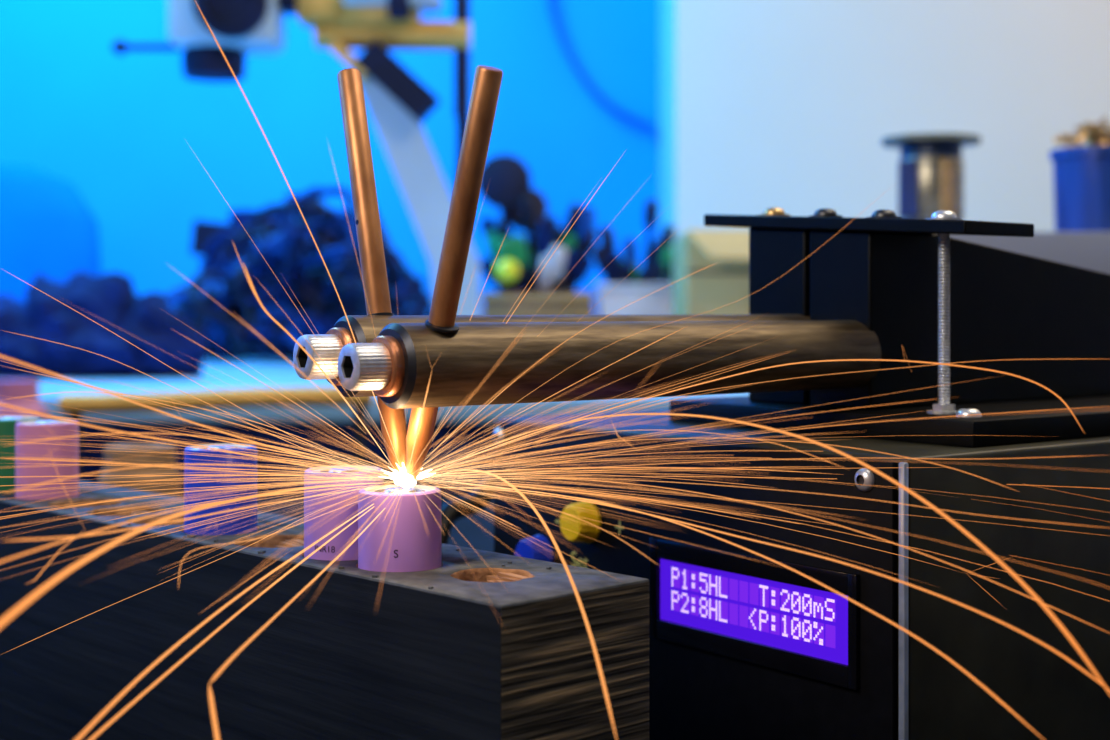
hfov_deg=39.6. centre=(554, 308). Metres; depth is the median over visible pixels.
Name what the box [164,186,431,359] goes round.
pile
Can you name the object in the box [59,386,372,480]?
brass rail
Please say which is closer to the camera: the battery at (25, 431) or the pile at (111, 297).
the battery at (25, 431)
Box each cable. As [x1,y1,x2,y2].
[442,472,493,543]
[547,0,655,130]
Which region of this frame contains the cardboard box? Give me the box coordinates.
[673,229,748,314]
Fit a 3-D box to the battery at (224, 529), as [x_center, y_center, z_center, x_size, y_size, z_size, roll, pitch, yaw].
[-0.084,0.070,0.387,0.018,0.070,0.018,0,0,0]
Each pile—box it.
[0,271,205,377]
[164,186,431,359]
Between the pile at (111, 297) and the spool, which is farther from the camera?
the pile at (111, 297)
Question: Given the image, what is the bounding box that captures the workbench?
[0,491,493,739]
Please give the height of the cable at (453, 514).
0.072 m
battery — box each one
[0,416,42,492]
[15,420,78,499]
[184,444,256,534]
[304,465,383,560]
[358,485,441,571]
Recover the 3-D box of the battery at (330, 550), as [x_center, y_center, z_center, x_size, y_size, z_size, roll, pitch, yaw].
[-0.048,0.071,0.349,0.018,0.069,0.018,0,0,0]
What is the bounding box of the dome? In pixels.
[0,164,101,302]
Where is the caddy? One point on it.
(637, 284)
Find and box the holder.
[479,154,597,314]
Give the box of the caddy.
[592,199,674,314]
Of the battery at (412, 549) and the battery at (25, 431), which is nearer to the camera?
the battery at (412, 549)
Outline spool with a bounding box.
[881,133,980,218]
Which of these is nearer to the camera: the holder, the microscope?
the microscope
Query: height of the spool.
0.059 m
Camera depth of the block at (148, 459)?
0.65 m
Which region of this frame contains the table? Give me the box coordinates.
[0,358,748,490]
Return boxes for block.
[0,379,48,419]
[0,480,648,739]
[99,443,180,497]
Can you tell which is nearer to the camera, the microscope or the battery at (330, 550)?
the battery at (330, 550)
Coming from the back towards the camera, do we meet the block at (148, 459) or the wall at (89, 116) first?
the wall at (89, 116)
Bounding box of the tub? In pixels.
[1050,117,1109,231]
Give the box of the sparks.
[0,1,1109,739]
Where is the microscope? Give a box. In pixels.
[112,0,478,314]
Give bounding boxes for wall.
[0,0,659,314]
[660,0,1109,283]
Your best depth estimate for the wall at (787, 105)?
2.25 m
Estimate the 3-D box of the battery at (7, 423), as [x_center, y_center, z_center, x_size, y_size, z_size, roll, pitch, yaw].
[-0.167,0.069,0.475,0.018,0.072,0.018,0,0,0]
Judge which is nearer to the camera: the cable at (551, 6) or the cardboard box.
the cardboard box
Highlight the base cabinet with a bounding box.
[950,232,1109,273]

